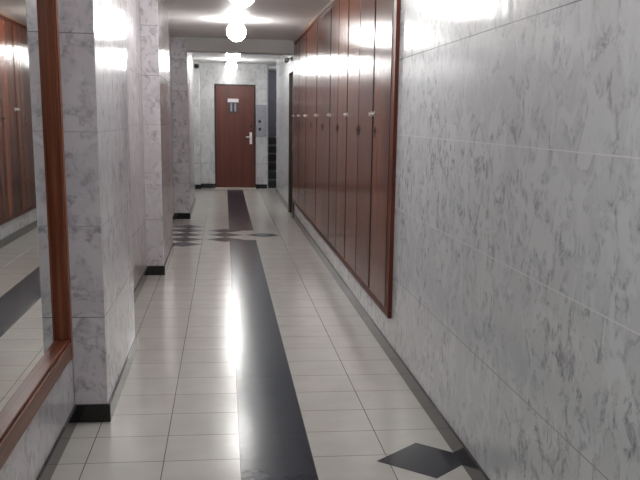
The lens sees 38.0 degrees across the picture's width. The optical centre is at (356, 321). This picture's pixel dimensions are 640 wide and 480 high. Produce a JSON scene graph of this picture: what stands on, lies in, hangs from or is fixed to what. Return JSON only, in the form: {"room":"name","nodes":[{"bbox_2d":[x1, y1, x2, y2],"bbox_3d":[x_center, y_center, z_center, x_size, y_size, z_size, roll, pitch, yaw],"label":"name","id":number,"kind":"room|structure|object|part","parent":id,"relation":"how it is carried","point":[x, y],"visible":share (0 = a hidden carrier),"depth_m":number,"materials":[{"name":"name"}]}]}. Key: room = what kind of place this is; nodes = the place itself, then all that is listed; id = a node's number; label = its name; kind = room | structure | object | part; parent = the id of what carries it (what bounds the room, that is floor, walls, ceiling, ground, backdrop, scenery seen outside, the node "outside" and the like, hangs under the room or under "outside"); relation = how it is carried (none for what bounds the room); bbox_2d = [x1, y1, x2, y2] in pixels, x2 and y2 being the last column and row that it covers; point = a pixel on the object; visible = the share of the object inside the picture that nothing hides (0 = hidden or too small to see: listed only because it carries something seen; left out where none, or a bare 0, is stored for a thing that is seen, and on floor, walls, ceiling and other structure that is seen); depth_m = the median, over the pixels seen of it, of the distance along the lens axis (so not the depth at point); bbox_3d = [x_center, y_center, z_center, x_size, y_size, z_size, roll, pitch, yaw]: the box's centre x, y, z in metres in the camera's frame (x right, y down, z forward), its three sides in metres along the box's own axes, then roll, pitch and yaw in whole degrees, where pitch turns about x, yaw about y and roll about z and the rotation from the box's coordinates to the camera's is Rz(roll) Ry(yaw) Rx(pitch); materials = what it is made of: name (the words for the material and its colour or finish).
{"room":"building hallway","nodes":[
{"label":"building hallway","id":0,"kind":"room"},
{"bbox_2d":[0,0,173,479],"bbox_3d":[-2.005,-1.638,8.270,0.150,2.620,23.250,-1,12,-8],"label":"wall","id":1,"kind":"structure","parent":0,"point":[30,454],"depth_m":7.46,"materials":[{"name":"stone"}]},
{"bbox_2d":[0,0,73,469],"bbox_3d":[-1.062,-0.414,2.363,0.052,1.955,3.540,-1,12,-8],"label":"wall mirror","id":2,"kind":"object","parent":1,"relation":"attached to","point":[36,333],"visible":1,"depth_m":3.52,"materials":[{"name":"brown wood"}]},
{"bbox_3d":[-1.081,0.492,2.559,0.052,0.100,3.396,-1,12,-8],"label":"frame rail","id":3,"kind":"part","parent":2,"relation":"part of","materials":[{"name":"wood"}]},
{"bbox_2d":[36,197,195,479],"bbox_3d":[-1.839,-0.403,8.559,0.237,0.090,23.238,-1,12,-8],"label":"baseboard","id":4,"kind":"structure","parent":1,"relation":"attached to","point":[93,412],"depth_m":4.63,"materials":[{"name":"black stone"}]},
{"bbox_2d":[58,0,134,404],"bbox_3d":[-1.393,-0.934,5.075,0.160,2.620,1.460,-1,12,-8],"label":"pillar","id":5,"kind":"structure","parent":0,"point":[92,33],"depth_m":4.54,"materials":[{"name":"stone"}]},
{"bbox_2d":[140,0,172,265],"bbox_3d":[-2.023,-1.903,9.491,0.160,2.620,1.670,-1,12,-8],"label":"pillar","id":6,"kind":"structure","parent":0,"point":[153,13],"depth_m":8.78,"materials":[{"name":"stone"}]},
{"bbox_2d":[171,37,194,212],"bbox_3d":[-2.775,-3.111,14.995,0.225,2.620,2.800,-1,12,-8],"label":"pillar","id":7,"kind":"structure","parent":0,"point":[181,60],"depth_m":13.71,"materials":[{"name":"stone"}]},
{"bbox_2d":[193,62,266,184],"bbox_3d":[-2.815,-4.162,19.850,1.815,2.620,0.450,-1,12,-8],"label":"wall","id":8,"kind":"structure","parent":0,"point":[206,75],"depth_m":19.78,"materials":[{"name":"white stone"}]},
{"bbox_2d":[195,184,266,188],"bbox_3d":[-2.750,-2.909,20.050,1.653,0.090,0.312,-1,12,-8],"label":"baseboard","id":9,"kind":"structure","parent":8,"relation":"attached to","point":[262,186],"depth_m":20.14,"materials":[{"name":"black tile"}]},
{"bbox_2d":[214,84,255,187],"bbox_3d":[-2.606,-3.975,20.011,0.870,2.195,0.175,-1,12,-8],"label":"door","id":10,"kind":"structure","parent":8,"relation":"in","point":[235,133],"depth_m":19.99,"materials":[{"name":"red wood"}]},
{"bbox_2d":[228,99,238,112],"bbox_3d":[-2.628,-4.604,19.841,0.230,0.295,0.010,-1,12,-8],"label":"door sign","id":11,"kind":"object","parent":10,"relation":"attached to","point":[232,103],"visible":1,"depth_m":19.84,"materials":[{"name":"grey metal"}]},
{"bbox_3d":[-2.307,-3.944,20.004,0.130,0.250,0.065,-1,12,-8],"label":"handle","id":12,"kind":"part","parent":10,"relation":"part of","materials":[{"name":"silver metal"}]},
{"bbox_2d":[215,187,255,189],"bbox_3d":[-2.595,-2.861,20.004,0.870,0.022,0.395,-1,12,-8],"label":"trim","id":13,"kind":"structure","parent":8,"relation":"attached to","point":[220,188],"depth_m":19.86,"materials":[{"name":"stone"}]},
{"bbox_2d":[256,105,265,135],"bbox_3d":[-2.046,-4.318,19.986,0.224,0.660,0.032,-1,12,-8],"label":"panel","id":14,"kind":"object","parent":8,"relation":"attached to","point":[260,109],"visible":1,"depth_m":19.98,"materials":[{"name":"grey metal"}]},
{"bbox_2d":[163,0,329,70],"bbox_3d":[-0.725,-3.294,9.614,3.300,0.100,26.200,-1,12,-8],"label":"ceiling","id":15,"kind":"structure","parent":0,"point":[263,19],"depth_m":10.85,"materials":[{"name":"paint"}]},
{"bbox_2d":[226,61,236,71],"bbox_3d":[-2.460,-5.031,18.288,0.224,0.246,0.224,-1,12,-8],"label":"ceiling lamp","id":16,"kind":"object","parent":15,"relation":"hanging from","point":[230,66],"visible":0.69,"depth_m":18.21,"materials":[{"name":"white glass"}]},
{"bbox_2d":[226,53,239,61],"bbox_3d":[-1.991,-4.309,14.999,0.224,0.246,0.224,-1,12,-8],"label":"ceiling lamp","id":17,"kind":"object","parent":15,"relation":"hanging from","point":[231,57],"visible":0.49,"depth_m":14.94,"materials":[{"name":"white glass"}]},
{"bbox_2d":[227,19,245,41],"bbox_3d":[-1.405,-3.407,10.888,0.224,0.246,0.224,-1,12,-8],"label":"ceiling lamp","id":18,"kind":"object","parent":15,"relation":"hanging from","point":[236,31],"visible":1,"depth_m":10.81,"materials":[{"name":"white glass"}]},
{"bbox_2d":[187,37,293,55],"bbox_3d":[-1.693,-4.053,13.702,1.574,0.185,0.400,-1,12,-8],"label":"ceiling beam","id":19,"kind":"structure","parent":15,"relation":"attached to","point":[194,44],"depth_m":13.52,"materials":[{"name":"grey paint"}]},
{"bbox_2d":[230,0,253,6],"bbox_3d":[-0.922,-2.663,7.502,0.224,0.246,0.224,-1,12,-8],"label":"ceiling lamp","id":20,"kind":"object","parent":15,"relation":"hanging from","point":[239,3],"visible":1,"depth_m":7.47,"materials":[{"name":"white glass"}]},
{"bbox_2d":[50,188,471,479],"bbox_3d":[-0.780,-0.685,10.179,3.300,0.001,26.200,-1,12,-8],"label":"floor","id":21,"kind":"structure","parent":0,"point":[252,361],"depth_m":5.43,"materials":[{"name":"beige tile"}]},
{"bbox_2d":[268,136,275,187],"bbox_3d":[-1.503,-3.723,21.590,1.250,1.080,2.312,-1,12,-8],"label":"staircase","id":22,"kind":"structure","parent":21,"relation":"on","point":[271,139],"depth_m":21.09,"materials":[{"name":"black tile"}]},
{"bbox_2d":[268,70,275,135],"bbox_3d":[-1.391,-4.328,20.756,1.500,2.620,4.020,-1,12,-8],"label":"wall","id":23,"kind":"structure","parent":0,"point":[271,74],"depth_m":22.38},
{"bbox_2d":[267,64,267,188],"bbox_3d":[-1.924,-4.201,20.117,0.025,2.620,0.162,-1,12,-8],"label":"trim","id":24,"kind":"structure","parent":23,"relation":"attached to","point":[267,64],"depth_m":20.04,"materials":[{"name":"grey paint"}]},
{"bbox_2d":[276,0,639,479],"bbox_3d":[0.198,-1.557,8.111,0.570,2.620,22.300,-1,12,-8],"label":"wall","id":25,"kind":"structure","parent":0,"point":[516,286],"depth_m":3.34,"materials":[{"name":"grey stone"}]},
{"bbox_2d":[288,67,293,217],"bbox_3d":[-0.967,-2.788,14.559,0.120,2.250,1.000,-1,12,-8],"label":"door","id":26,"kind":"structure","parent":25,"relation":"in","point":[291,72],"depth_m":14.96,"materials":[{"name":"brown wood"}]},
{"bbox_2d":[292,35,299,207],"bbox_3d":[-0.658,-2.859,13.435,0.480,2.354,1.086,-1,12,-8],"label":"wardrobe","id":27,"kind":"object","parent":25,"relation":"attached to","point":[296,41],"visible":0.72,"depth_m":13.34,"materials":[{"name":"brown wood"}]},
{"bbox_3d":[-0.902,-2.901,13.660,0.015,2.229,0.510,0,12,-8],"label":"door","id":28,"kind":"part","parent":27,"relation":"part of","materials":[{"name":"red wood"}]},
{"bbox_3d":[-0.829,-2.790,13.157,0.015,2.229,0.510,-1,12,-8],"label":"door","id":29,"kind":"part","parent":27,"relation":"part of","materials":[{"name":"red wood"}]},
{"bbox_2d":[297,28,306,215],"bbox_3d":[-0.506,-2.625,12.366,0.480,2.354,1.116,-1,12,-8],"label":"wardrobe","id":30,"kind":"object","parent":25,"relation":"attached to","point":[303,35],"visible":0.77,"depth_m":12.27,"materials":[{"name":"brown wood"}]},
{"bbox_3d":[-0.750,-2.667,12.598,0.015,2.229,0.525,-1,12,-8],"label":"door","id":31,"kind":"part","parent":30,"relation":"part of","materials":[{"name":"red wood"}]},
{"bbox_3d":[-0.676,-2.554,12.081,0.015,2.229,0.525,-1,12,-8],"label":"door","id":32,"kind":"part","parent":30,"relation":"part of","materials":[{"name":"red wood"}]},
{"bbox_2d":[304,16,317,228],"bbox_3d":[-0.331,-2.356,11.142,0.480,2.354,1.406,-1,12,-8],"label":"wardrobe","id":33,"kind":"object","parent":25,"relation":"attached to","point":[312,28],"visible":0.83,"depth_m":11.01,"materials":[{"name":"brown wood"}]},
{"bbox_3d":[-0.585,-2.414,11.444,0.015,2.229,0.670,-1,12,-8],"label":"door","id":34,"kind":"part","parent":33,"relation":"part of","materials":[{"name":"red wood"}]},
{"bbox_3d":[-0.557,-1.227,11.358,0.020,0.047,1.406,-1,12,-8],"label":"rail","id":35,"kind":"part","parent":33,"relation":"part of","materials":[{"name":"brown wood"}]},
{"bbox_3d":[-0.515,-3.490,10.867,0.032,0.030,1.406,-1,12,-8],"label":"cornice","id":36,"kind":"part","parent":33,"relation":"part of","materials":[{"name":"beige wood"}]},
{"bbox_3d":[-0.510,-3.453,10.876,0.020,0.045,1.406,-1,12,-8],"label":"rail","id":37,"kind":"part","parent":33,"relation":"part of","materials":[{"name":"brown wood"}]},
{"bbox_3d":[-0.492,-2.270,10.787,0.015,2.229,0.670,-1,12,-8],"label":"door","id":38,"kind":"part","parent":33,"relation":"part of","materials":[{"name":"red wood"}]},
{"bbox_2d":[315,0,331,244],"bbox_3d":[-0.140,-2.062,9.802,0.480,2.354,1.356,-1,12,-8],"label":"wardrobe","id":39,"kind":"object","parent":25,"relation":"attached to","point":[324,16],"visible":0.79,"depth_m":9.66,"materials":[{"name":"brown wood"}]},
{"bbox_3d":[-0.393,-2.118,10.093,0.015,2.229,0.645,-1,12,-8],"label":"door","id":40,"kind":"part","parent":39,"relation":"part of","materials":[{"name":"red wood"}]},
{"bbox_3d":[-0.366,-0.933,10.018,0.020,0.047,1.356,-1,12,-8],"label":"rail","id":41,"kind":"part","parent":39,"relation":"part of","materials":[{"name":"brown wood"}]},
{"bbox_3d":[-0.324,-3.196,9.527,0.032,0.030,1.356,-1,12,-8],"label":"cornice","id":42,"kind":"part","parent":39,"relation":"part of","materials":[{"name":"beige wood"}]},
{"bbox_3d":[-0.319,-3.159,9.536,0.020,0.045,1.356,-1,12,-8],"label":"rail","id":43,"kind":"part","parent":39,"relation":"part of","materials":[{"name":"brown wood"}]},
{"bbox_3d":[-0.303,-1.978,9.459,0.015,2.229,0.645,-1,12,-8],"label":"door","id":44,"kind":"part","parent":39,"relation":"part of","materials":[{"name":"red wood"}]},
{"bbox_2d":[328,0,349,264],"bbox_3d":[0.044,-1.779,8.511,0.480,2.354,1.306,-1,12,-8],"label":"cabinet door","id":45,"kind":"structure","parent":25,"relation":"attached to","point":[338,95],"depth_m":8.38,"materials":[{"name":"brown wood"}]},
{"bbox_3d":[-0.208,-1.831,8.789,0.015,2.229,0.620,0,12,-8],"label":"door","id":46,"kind":"part","parent":45,"relation":"part of","materials":[{"name":"red wood"}]},
{"bbox_3d":[-0.182,-0.650,8.726,0.020,0.047,1.306,-1,12,-8],"label":"rail","id":47,"kind":"part","parent":45,"relation":"part of","materials":[{"name":"brown wood"}]},
{"bbox_3d":[-0.120,-1.698,8.180,0.015,2.229,0.620,-1,12,-8],"label":"door","id":48,"kind":"part","parent":45,"relation":"part of","materials":[{"name":"red wood"}]},
{"bbox_2d":[345,0,375,294],"bbox_3d":[0.231,-1.490,7.195,0.480,2.354,1.406,-1,12,-8],"label":"cabinet door","id":49,"kind":"structure","parent":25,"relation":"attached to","point":[362,13],"depth_m":7.06,"materials":[{"name":"brown wood"}]},
{"bbox_3d":[-0.024,-1.548,7.497,0.015,2.229,0.670,0,12,-8],"label":"door","id":50,"kind":"part","parent":49,"relation":"part of","materials":[{"name":"red wood"}]},
{"bbox_3d":[0.005,-0.361,7.410,0.020,0.047,1.406,-1,12,-8],"label":"rail","id":51,"kind":"part","parent":49,"relation":"part of","materials":[{"name":"brown wood"}]},
{"bbox_3d":[0.071,-1.404,6.840,0.015,2.229,0.670,-1,12,-8],"label":"door","id":52,"kind":"part","parent":49,"relation":"part of","materials":[{"name":"red wood"}]},
{"bbox_2d":[276,189,489,479],"bbox_3d":[-0.117,-0.318,8.338,0.012,0.090,22.300,-1,12,-8],"label":"baseboard","id":53,"kind":"structure","parent":25,"relation":"attached to","point":[461,452],"depth_m":5.31,"materials":[{"name":"grey stone"}]},
{"bbox_2d":[369,0,400,317],"bbox_3d":[0.384,-1.255,6.126,0.480,2.354,0.796,-1,12,-8],"label":"cabinet door","id":54,"kind":"structure","parent":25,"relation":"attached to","point":[388,12],"depth_m":6.00,"materials":[{"name":"brown wood"}]},
{"bbox_3d":[0.158,-0.126,6.341,0.020,0.047,0.796,-1,12,-8],"label":"rail","id":55,"kind":"part","parent":54,"relation":"part of","materials":[{"name":"brown wood"}]}
]}

